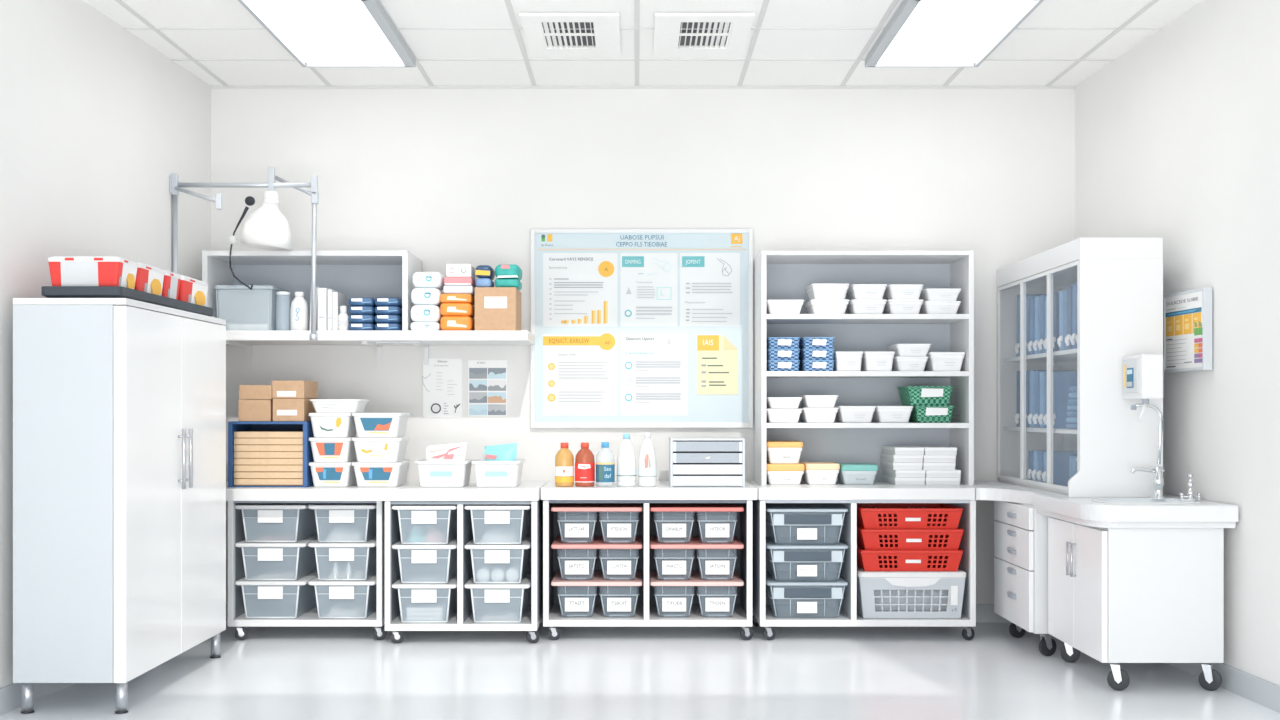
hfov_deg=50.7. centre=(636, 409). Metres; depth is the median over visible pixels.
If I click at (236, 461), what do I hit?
board
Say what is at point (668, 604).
clear bin
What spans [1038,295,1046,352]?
binder
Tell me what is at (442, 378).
page
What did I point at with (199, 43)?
ceiling
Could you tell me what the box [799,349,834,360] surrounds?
woven basket
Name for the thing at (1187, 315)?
chart
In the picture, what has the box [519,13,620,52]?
ceiling vent
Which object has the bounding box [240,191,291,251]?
pendant lamp
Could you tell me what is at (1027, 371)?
binder
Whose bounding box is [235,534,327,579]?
bin
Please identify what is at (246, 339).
wall shelf
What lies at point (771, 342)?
woven basket
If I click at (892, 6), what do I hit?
grid
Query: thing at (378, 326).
pouch
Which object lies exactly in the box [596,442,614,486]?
bottle
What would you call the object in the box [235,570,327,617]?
bin
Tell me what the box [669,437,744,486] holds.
drawer unit
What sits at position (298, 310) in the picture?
bottle
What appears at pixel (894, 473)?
carton
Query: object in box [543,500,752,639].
rolling cart
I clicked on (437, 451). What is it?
print
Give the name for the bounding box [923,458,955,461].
box
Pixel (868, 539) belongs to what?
basket
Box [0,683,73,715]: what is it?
baseboard
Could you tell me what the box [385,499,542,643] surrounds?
rolling cart
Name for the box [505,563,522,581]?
roll
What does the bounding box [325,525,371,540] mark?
bundle
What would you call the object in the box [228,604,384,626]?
shelf
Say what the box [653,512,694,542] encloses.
clear bin
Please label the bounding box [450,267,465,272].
print
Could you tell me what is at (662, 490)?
countertop
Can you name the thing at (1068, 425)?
folded cloth
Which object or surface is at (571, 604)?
clear bin
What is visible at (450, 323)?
print
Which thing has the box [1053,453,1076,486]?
binder
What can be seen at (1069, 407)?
folded cloth
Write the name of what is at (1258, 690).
baseboard
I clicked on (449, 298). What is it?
print
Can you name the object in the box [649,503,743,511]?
shelf
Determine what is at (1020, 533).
drawer pedestal
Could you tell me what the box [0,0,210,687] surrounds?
wall
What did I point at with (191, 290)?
food container
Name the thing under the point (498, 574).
roll
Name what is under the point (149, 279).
food container
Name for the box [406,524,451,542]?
folded cloth
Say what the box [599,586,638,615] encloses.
clear bin
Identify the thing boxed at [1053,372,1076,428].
binder
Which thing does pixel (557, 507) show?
shelf
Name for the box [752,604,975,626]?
shelf
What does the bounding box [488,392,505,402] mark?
photo
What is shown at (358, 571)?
packet
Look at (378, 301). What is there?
pouch
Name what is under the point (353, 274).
shelf unit
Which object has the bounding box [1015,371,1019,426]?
binder
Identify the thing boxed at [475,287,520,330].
cardboard box
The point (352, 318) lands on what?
pouch
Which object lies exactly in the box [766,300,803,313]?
bin
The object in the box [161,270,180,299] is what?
food container
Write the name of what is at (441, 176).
wall
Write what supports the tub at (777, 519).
on the tub at (824, 557)
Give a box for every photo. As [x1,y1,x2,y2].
[469,368,486,378]
[469,380,486,390]
[469,392,486,402]
[469,404,486,414]
[488,368,505,378]
[488,380,505,390]
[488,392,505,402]
[488,404,505,414]
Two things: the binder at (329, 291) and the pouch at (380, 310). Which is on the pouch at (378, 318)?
the pouch at (380, 310)
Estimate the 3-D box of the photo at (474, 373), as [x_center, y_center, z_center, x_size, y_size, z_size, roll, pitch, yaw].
[-0.799,-0.185,6.793,0.090,0.054,0.001,0,0,0]
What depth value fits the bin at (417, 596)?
6.14 m
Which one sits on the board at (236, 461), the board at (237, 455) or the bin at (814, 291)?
the board at (237, 455)
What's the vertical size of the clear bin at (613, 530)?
0.151 m
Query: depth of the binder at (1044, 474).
6.08 m
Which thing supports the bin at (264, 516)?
on the bin at (264, 554)
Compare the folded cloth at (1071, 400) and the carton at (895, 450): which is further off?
the carton at (895, 450)
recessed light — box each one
[238,0,415,66]
[865,0,1043,66]
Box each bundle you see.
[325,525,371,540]
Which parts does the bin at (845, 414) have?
lid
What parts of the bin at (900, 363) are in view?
lid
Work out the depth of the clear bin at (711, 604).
6.26 m
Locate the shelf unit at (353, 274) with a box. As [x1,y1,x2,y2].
[202,251,421,330]
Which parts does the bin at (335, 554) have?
label plate, lid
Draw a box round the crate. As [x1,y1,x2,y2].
[228,421,313,486]
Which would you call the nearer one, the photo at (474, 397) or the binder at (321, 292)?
the binder at (321, 292)
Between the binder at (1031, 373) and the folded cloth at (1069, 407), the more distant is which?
the binder at (1031, 373)
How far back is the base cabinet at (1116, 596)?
5.10 m
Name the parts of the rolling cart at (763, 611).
panel, panel, panel, panel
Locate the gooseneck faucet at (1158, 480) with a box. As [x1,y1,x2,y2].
[1130,403,1165,499]
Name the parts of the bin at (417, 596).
label plate, lid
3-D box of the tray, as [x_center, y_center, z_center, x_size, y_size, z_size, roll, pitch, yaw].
[-1.956,-0.414,5.270,0.288,0.042,1.060,0,0,0]
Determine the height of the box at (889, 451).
0.019 m
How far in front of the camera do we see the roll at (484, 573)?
6.17 m
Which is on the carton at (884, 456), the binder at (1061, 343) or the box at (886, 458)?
the box at (886, 458)
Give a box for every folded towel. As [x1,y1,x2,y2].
[406,599,450,611]
[406,603,450,615]
[406,608,450,620]
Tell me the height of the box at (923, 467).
0.019 m
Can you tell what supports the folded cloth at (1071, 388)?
on the folded cloth at (1071, 394)
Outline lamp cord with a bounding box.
[228,196,254,289]
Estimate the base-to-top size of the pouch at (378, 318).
0.040 m
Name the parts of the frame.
wall plate, post, arm, rail, arm, post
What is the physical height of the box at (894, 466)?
0.019 m
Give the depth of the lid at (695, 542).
6.29 m
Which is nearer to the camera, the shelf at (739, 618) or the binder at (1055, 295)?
the binder at (1055, 295)
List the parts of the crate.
panel, panel, floor panel, panel, panel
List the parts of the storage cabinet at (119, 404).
leg, panel, leg, door, handle, handle, door, leg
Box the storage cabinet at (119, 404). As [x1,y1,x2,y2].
[13,298,225,713]
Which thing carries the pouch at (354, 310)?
on the pouch at (352, 318)
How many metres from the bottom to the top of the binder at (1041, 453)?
0.150 m
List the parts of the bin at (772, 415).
lid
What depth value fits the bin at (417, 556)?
6.14 m
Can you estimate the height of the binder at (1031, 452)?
0.150 m
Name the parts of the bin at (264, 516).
label plate, lid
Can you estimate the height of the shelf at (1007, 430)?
0.018 m
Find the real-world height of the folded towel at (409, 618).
0.021 m
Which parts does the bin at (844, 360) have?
lid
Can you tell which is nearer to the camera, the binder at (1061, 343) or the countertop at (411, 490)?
the binder at (1061, 343)
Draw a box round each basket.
[766,337,799,349]
[766,349,799,360]
[766,360,799,370]
[799,337,833,349]
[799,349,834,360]
[799,360,834,370]
[857,503,962,528]
[857,525,963,549]
[857,545,962,570]
[857,566,965,617]
[897,386,953,404]
[909,406,954,422]
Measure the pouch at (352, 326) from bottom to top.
0.040 m
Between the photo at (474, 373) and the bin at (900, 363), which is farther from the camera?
the photo at (474, 373)
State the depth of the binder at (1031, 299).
6.31 m
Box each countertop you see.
[226,481,547,500]
[541,481,757,499]
[748,481,974,499]
[960,481,1056,504]
[1034,493,1237,527]
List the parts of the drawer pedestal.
handle, handle, handle, handle, handle, drawer, drawer, drawer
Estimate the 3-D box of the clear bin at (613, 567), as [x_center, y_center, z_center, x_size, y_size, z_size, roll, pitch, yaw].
[-0.083,0.717,6.460,0.189,0.151,0.401,0,0,0]
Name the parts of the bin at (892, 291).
lid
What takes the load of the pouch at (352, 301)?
on the pouch at (354, 310)
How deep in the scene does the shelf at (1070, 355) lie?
6.26 m
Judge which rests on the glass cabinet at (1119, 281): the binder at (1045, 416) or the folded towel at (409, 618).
the binder at (1045, 416)
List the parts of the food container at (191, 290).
lid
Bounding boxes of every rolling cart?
[228,501,385,639]
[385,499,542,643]
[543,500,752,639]
[752,499,975,639]
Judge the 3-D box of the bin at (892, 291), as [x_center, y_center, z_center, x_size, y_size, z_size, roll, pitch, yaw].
[1.286,-0.564,6.565,0.163,0.070,0.270,0,0,0]
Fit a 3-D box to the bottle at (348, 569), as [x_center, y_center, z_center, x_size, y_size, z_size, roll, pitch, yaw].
[-1.336,0.744,6.255,0.026,0.085,0.026,0,0,0]
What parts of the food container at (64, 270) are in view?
lid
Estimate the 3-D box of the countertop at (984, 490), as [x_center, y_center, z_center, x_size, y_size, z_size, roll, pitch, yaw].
[1.895,0.386,6.293,0.680,0.055,0.995,0,0,0]
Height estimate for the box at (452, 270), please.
0.062 m
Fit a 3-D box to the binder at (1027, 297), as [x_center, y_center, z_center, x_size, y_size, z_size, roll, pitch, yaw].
[1.950,-0.398,6.413,0.230,0.280,0.054,0,0,0]
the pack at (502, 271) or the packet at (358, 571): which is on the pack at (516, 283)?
the pack at (502, 271)
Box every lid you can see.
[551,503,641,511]
[551,536,641,548]
[551,571,641,585]
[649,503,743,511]
[649,536,743,548]
[649,571,743,585]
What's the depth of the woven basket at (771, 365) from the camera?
6.43 m
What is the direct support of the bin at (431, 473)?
on the countertop at (411, 490)
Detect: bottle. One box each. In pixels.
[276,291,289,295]
[290,292,307,330]
[333,561,338,578]
[338,306,348,330]
[346,561,350,578]
[555,443,573,486]
[575,443,594,486]
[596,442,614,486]
[617,434,636,486]
[638,433,656,486]
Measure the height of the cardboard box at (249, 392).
0.066 m
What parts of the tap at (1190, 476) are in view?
stem, valve knob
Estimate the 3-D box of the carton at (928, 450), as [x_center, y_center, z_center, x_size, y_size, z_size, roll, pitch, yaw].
[1.448,0.197,6.600,0.154,0.035,0.340,0,0,0]
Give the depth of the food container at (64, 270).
4.77 m
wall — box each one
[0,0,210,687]
[211,88,1074,603]
[1075,0,1279,685]
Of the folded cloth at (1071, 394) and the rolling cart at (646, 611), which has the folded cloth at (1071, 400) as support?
the folded cloth at (1071, 394)
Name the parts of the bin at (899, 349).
lid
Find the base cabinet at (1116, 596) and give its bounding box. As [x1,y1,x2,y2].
[1048,517,1223,690]
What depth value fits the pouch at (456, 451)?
6.34 m
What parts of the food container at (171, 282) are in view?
lid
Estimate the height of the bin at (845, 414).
0.080 m
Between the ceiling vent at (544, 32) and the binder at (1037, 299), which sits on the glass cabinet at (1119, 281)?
the binder at (1037, 299)
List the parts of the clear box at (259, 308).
lid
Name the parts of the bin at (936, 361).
lid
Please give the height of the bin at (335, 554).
0.173 m
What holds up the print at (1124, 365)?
attached to the soap dispenser
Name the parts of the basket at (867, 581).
lid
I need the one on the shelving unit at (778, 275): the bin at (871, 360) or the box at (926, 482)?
the bin at (871, 360)
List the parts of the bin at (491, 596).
lid, label plate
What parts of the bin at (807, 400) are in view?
lid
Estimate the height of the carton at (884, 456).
0.035 m
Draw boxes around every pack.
[411,288,443,306]
[411,305,442,322]
[411,322,442,330]
[412,272,444,289]
[440,294,474,305]
[440,303,474,317]
[440,316,474,330]
[443,285,474,296]
[444,277,475,287]
[475,265,494,279]
[475,278,493,286]
[495,264,521,280]
[495,279,521,289]
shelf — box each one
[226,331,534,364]
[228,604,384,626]
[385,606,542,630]
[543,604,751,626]
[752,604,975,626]
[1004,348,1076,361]
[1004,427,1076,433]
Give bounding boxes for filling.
[252,532,303,540]
[252,568,304,578]
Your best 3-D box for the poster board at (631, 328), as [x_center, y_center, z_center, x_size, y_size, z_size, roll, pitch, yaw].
[0.024,-0.409,6.782,1.117,0.999,0.026,0,0,0]
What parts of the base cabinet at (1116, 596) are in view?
door, handle, handle, door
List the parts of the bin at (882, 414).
lid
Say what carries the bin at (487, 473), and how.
on the countertop at (411, 490)
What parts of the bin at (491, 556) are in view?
lid, label plate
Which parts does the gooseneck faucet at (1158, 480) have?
spout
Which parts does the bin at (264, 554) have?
label plate, lid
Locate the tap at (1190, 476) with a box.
[1179,473,1202,499]
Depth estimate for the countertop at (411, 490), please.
6.12 m
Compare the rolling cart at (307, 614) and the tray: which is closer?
the tray
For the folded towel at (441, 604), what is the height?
0.021 m
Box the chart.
[1163,287,1211,372]
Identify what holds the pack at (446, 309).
on the pack at (447, 323)
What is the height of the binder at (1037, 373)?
0.260 m
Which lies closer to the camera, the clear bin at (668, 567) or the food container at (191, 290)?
the food container at (191, 290)
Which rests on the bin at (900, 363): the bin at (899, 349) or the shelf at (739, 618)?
the bin at (899, 349)
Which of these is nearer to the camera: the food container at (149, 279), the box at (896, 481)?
the food container at (149, 279)
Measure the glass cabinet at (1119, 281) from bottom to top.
1.060 m
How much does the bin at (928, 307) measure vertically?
0.062 m
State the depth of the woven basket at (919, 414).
6.45 m
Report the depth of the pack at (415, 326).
6.36 m
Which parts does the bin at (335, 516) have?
label plate, lid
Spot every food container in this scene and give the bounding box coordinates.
[48,256,136,288]
[134,262,163,295]
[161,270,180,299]
[178,275,207,305]
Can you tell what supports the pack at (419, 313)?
on the pack at (415, 326)
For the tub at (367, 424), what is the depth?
6.26 m
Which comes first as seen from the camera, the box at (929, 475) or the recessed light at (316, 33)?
the recessed light at (316, 33)
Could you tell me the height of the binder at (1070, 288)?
0.270 m
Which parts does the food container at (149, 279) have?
lid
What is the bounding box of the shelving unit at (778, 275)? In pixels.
[754,251,973,484]
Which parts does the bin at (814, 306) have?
lid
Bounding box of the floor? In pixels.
[0,622,1279,719]
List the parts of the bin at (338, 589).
label plate, lid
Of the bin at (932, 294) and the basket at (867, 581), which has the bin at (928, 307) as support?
the bin at (932, 294)
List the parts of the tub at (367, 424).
lid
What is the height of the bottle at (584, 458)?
0.205 m
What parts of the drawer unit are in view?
drawer, drawer, drawer, drawer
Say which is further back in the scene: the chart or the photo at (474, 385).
the photo at (474, 385)
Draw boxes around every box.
[215,285,288,330]
[238,400,272,420]
[239,385,278,399]
[272,381,317,398]
[273,399,315,420]
[446,264,475,279]
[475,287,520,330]
[881,456,922,461]
[881,463,921,469]
[882,449,923,454]
[882,478,924,484]
[922,466,954,469]
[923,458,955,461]
[924,451,956,454]
[925,473,960,477]
[925,481,959,484]
[1069,456,1076,478]
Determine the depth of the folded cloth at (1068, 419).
5.76 m
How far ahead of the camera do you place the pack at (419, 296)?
6.37 m
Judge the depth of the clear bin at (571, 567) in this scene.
6.26 m
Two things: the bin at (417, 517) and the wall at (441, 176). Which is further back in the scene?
the wall at (441, 176)
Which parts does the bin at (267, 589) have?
label plate, lid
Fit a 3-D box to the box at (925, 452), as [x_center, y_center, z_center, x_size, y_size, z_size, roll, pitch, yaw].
[1.448,0.204,6.600,0.152,0.019,0.336,0,0,0]
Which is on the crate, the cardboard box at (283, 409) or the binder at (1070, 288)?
the cardboard box at (283, 409)
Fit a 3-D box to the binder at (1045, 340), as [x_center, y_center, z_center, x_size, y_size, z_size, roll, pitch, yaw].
[1.950,-0.386,6.078,0.230,0.255,0.054,0,0,0]
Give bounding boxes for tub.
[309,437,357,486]
[352,413,409,436]
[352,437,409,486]
[766,503,847,542]
[766,537,847,578]
[766,571,847,615]
[800,462,839,484]
[837,463,877,484]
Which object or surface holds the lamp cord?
attached to the frame
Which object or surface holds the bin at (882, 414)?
on the shelving unit at (778, 275)
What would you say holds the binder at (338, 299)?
on the wall shelf at (246, 339)
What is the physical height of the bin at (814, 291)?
0.074 m
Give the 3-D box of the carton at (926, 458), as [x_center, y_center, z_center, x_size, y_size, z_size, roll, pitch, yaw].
[1.442,0.232,6.600,0.154,0.035,0.340,0,0,0]
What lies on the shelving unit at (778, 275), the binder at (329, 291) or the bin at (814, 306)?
the bin at (814, 306)
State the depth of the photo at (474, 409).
6.79 m
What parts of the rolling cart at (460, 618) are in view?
panel, panel, panel, panel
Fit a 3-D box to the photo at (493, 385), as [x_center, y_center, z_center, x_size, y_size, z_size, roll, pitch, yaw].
[-0.705,-0.124,6.793,0.090,0.054,0.001,0,0,0]
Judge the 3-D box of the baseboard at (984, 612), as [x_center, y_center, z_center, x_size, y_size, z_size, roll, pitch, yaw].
[0.030,1.022,6.794,4.353,0.092,0.012,0,0,0]
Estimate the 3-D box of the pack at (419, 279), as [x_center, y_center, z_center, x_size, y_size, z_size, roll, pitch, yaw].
[-0.993,-0.616,6.459,0.139,0.075,0.202,0,0,0]
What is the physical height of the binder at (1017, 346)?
0.300 m
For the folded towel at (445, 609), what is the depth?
6.18 m
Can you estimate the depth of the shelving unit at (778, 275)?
6.79 m
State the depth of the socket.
6.26 m
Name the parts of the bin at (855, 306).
lid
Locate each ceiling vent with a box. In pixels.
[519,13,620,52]
[653,13,754,52]
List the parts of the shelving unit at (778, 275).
panel, panel, shelf, shelf, shelf, panel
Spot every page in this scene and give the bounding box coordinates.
[422,359,461,416]
[468,360,506,415]
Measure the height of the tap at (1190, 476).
0.108 m
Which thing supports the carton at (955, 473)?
on the carton at (928, 481)
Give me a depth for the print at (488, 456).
6.33 m
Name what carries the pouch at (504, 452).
in the bin at (487, 473)
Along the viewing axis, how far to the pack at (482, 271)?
6.38 m
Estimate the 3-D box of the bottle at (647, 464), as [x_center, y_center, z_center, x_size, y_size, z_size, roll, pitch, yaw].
[0.049,0.232,6.322,0.088,0.251,0.091,0,0,0]
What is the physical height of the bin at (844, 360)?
0.094 m
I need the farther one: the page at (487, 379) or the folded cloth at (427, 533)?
the page at (487, 379)
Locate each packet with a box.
[325,564,370,578]
[406,573,450,581]
[480,607,519,620]
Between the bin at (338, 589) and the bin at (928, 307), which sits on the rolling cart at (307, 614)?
the bin at (338, 589)
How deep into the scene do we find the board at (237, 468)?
6.25 m
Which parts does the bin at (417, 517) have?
label plate, lid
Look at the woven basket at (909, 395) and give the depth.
6.45 m
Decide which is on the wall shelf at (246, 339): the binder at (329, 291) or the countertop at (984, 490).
the binder at (329, 291)
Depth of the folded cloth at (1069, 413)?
5.76 m
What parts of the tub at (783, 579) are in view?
lid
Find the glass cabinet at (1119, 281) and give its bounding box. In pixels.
[997,238,1162,497]
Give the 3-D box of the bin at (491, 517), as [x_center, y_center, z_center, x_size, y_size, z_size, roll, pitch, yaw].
[-0.637,0.524,6.367,0.299,0.176,0.460,0,0,0]
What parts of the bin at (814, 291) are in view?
lid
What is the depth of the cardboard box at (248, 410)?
6.25 m
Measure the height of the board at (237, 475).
0.031 m
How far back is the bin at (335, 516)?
6.23 m
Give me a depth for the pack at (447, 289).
6.36 m
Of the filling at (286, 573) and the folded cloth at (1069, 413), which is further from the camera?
the filling at (286, 573)
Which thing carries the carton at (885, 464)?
on the carton at (894, 473)
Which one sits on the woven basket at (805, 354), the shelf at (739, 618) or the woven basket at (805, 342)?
the woven basket at (805, 342)
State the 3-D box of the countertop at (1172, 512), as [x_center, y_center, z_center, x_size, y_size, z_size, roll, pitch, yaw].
[1.979,0.398,5.425,0.551,0.092,0.730,0,0,0]
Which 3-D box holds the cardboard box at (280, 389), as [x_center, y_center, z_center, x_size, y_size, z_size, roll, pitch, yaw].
[-1.616,-0.096,6.384,0.148,0.082,0.271,0,0,0]
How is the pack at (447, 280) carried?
on the pack at (447, 289)
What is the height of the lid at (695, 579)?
0.018 m
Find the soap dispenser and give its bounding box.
[1123,354,1162,421]
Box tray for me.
[41,286,213,316]
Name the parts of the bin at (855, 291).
lid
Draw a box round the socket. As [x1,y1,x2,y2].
[263,191,278,205]
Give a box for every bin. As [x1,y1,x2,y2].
[235,503,313,541]
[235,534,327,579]
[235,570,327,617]
[308,503,375,541]
[308,534,375,579]
[308,570,375,617]
[392,504,457,543]
[392,536,456,582]
[392,573,456,622]
[415,459,473,486]
[464,504,530,543]
[464,536,530,582]
[464,573,530,622]
[471,459,524,486]
[557,512,598,542]
[557,549,598,579]
[557,586,598,615]
[599,512,638,542]
[599,549,638,579]
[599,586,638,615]
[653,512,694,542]
[653,549,694,579]
[653,586,694,615]
[694,512,736,542]
[694,549,737,579]
[694,586,737,615]
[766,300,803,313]
[766,397,801,407]
[766,409,801,422]
[798,408,837,422]
[799,395,837,406]
[804,299,848,313]
[805,284,848,300]
[832,406,875,422]
[833,351,862,370]
[846,284,886,300]
[846,299,886,313]
[861,351,894,370]
[872,406,912,422]
[883,284,923,299]
[883,299,923,313]
[887,344,930,356]
[892,356,927,370]
[919,288,960,301]
[919,301,960,313]
[924,352,964,370]
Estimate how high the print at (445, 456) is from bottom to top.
0.024 m
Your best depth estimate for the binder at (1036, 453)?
6.23 m
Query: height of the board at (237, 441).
0.031 m
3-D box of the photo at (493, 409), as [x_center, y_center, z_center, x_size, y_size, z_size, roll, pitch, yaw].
[-0.705,-0.001,6.793,0.090,0.054,0.001,0,0,0]
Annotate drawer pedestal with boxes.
[994,501,1056,655]
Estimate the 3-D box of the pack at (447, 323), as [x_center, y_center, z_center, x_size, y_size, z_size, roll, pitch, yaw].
[-0.855,-0.409,6.459,0.148,0.071,0.201,0,0,0]
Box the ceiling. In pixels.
[83,0,1202,84]
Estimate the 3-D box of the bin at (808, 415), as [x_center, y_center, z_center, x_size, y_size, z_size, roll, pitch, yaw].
[0.879,0.025,6.565,0.167,0.072,0.270,0,0,0]
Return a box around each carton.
[880,460,922,469]
[881,453,922,461]
[882,446,923,454]
[882,474,924,484]
[883,468,925,477]
[916,446,956,454]
[922,462,955,469]
[923,455,955,461]
[925,469,960,477]
[925,477,959,484]
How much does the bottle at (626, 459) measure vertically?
0.247 m
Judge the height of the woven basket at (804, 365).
0.053 m
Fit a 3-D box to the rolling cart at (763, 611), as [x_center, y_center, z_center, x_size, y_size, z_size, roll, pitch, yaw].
[1.067,0.742,6.465,1.002,0.653,0.510,0,0,0]
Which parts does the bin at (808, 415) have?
lid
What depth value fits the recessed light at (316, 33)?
5.72 m
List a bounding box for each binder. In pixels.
[310,286,319,330]
[317,288,327,330]
[327,289,339,330]
[332,292,345,330]
[1015,294,1046,356]
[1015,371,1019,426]
[1026,296,1036,354]
[1026,370,1072,426]
[1027,297,1034,354]
[1027,371,1035,427]
[1027,450,1071,480]
[1032,451,1038,480]
[1033,296,1039,353]
[1033,371,1076,427]
[1037,451,1076,481]
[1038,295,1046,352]
[1038,372,1046,427]
[1042,452,1076,482]
[1043,296,1046,352]
[1043,373,1046,427]
[1053,292,1058,351]
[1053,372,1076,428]
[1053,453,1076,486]
[1057,290,1066,350]
[1065,286,1072,349]
[1070,283,1076,348]
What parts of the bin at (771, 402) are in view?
lid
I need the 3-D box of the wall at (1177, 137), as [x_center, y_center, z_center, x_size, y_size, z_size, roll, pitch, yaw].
[2.393,-0.282,2.800,0.100,2.700,8.008,0,0,-2]
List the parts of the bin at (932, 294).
lid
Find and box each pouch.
[349,298,375,306]
[349,306,377,315]
[349,315,375,323]
[349,323,375,330]
[375,298,401,307]
[375,306,401,315]
[375,315,401,324]
[375,323,401,330]
[426,442,466,460]
[484,443,517,460]
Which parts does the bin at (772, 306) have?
lid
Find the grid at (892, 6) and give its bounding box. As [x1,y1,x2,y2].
[115,0,1161,87]
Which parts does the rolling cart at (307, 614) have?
panel, panel, panel, panel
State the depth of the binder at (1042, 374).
6.14 m
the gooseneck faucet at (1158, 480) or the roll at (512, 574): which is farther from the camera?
the roll at (512, 574)
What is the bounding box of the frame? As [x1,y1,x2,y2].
[170,166,318,339]
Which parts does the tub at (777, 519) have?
lid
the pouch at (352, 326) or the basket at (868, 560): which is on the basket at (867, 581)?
the basket at (868, 560)
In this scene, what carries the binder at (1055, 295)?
on the glass cabinet at (1119, 281)
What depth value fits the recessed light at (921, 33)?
5.72 m
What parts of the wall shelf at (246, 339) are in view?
edge rail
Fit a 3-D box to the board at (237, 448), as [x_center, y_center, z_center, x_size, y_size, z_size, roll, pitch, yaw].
[-1.708,0.179,6.397,0.321,0.031,0.284,0,0,0]
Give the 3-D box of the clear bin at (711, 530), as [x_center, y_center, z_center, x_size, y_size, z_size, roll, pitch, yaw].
[0.373,0.545,6.460,0.190,0.151,0.401,0,0,0]
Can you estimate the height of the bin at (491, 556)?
0.176 m
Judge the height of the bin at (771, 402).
0.052 m
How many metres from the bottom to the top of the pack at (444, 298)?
0.042 m
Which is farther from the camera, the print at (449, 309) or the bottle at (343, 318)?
the bottle at (343, 318)
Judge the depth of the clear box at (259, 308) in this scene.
6.41 m
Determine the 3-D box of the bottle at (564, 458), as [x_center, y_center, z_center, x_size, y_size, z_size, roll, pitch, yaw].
[-0.340,0.255,6.323,0.091,0.205,0.093,0,0,0]
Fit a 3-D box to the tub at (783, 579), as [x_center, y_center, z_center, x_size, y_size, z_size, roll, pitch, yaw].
[0.788,0.881,6.455,0.378,0.168,0.460,0,0,0]
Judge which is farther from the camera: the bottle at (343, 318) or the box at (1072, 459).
the bottle at (343, 318)
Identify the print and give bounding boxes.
[432,446,461,457]
[443,454,453,458]
[447,296,466,300]
[447,307,466,312]
[447,320,466,326]
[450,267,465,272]
[486,454,496,458]
[1124,365,1125,386]
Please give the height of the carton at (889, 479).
0.035 m
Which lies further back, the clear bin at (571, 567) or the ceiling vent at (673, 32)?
the clear bin at (571, 567)
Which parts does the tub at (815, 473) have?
lid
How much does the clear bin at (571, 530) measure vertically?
0.151 m
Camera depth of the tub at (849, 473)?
6.45 m
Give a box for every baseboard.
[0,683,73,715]
[226,604,1009,621]
[1167,663,1279,712]
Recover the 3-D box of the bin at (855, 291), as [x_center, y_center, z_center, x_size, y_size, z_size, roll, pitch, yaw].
[1.111,-0.565,6.565,0.166,0.071,0.270,0,0,0]
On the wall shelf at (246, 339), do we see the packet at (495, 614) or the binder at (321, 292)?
the binder at (321, 292)
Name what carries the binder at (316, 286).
on the wall shelf at (246, 339)
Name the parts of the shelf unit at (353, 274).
panel, panel, panel, panel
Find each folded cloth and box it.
[325,601,371,616]
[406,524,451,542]
[480,525,519,542]
[1066,417,1076,422]
[1066,423,1076,428]
[1067,404,1076,410]
[1067,411,1076,416]
[1068,392,1076,397]
[1068,398,1076,403]
[1069,386,1076,391]
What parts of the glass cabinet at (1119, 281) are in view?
door, panel, panel, door, door, panel, panel, panel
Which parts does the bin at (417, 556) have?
label plate, lid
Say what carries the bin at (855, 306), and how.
on the shelving unit at (778, 275)
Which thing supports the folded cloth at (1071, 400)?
on the folded cloth at (1069, 407)
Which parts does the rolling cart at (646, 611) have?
panel, panel, panel, panel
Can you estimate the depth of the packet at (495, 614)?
6.25 m
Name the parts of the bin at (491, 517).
lid, label plate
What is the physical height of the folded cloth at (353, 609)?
0.050 m
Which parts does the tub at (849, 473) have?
lid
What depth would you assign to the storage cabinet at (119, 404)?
4.72 m
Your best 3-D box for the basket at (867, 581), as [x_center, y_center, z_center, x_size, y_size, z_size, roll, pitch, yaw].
[1.273,0.856,6.455,0.503,0.217,0.460,0,0,0]
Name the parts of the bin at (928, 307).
lid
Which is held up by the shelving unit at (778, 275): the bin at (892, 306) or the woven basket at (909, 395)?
the bin at (892, 306)
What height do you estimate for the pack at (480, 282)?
0.045 m
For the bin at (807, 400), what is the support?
on the bin at (808, 415)
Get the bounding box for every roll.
[476,563,494,581]
[491,563,508,581]
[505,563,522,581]
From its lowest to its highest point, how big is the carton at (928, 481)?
0.035 m
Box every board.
[234,431,302,437]
[234,438,302,444]
[234,445,302,451]
[234,452,302,458]
[234,459,302,464]
[234,465,302,471]
[234,472,302,478]
[234,479,302,485]
[530,229,752,427]
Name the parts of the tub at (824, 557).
lid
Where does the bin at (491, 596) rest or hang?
on the rolling cart at (460, 618)
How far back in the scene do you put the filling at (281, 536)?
6.33 m
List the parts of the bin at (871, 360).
lid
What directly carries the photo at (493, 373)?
on the page at (487, 379)
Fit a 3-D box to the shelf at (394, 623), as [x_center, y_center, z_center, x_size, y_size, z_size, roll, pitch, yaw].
[-0.800,0.988,6.423,0.692,0.030,0.595,0,0,0]
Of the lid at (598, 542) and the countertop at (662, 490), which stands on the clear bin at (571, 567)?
the lid at (598, 542)
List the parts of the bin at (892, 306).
lid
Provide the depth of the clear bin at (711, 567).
6.26 m

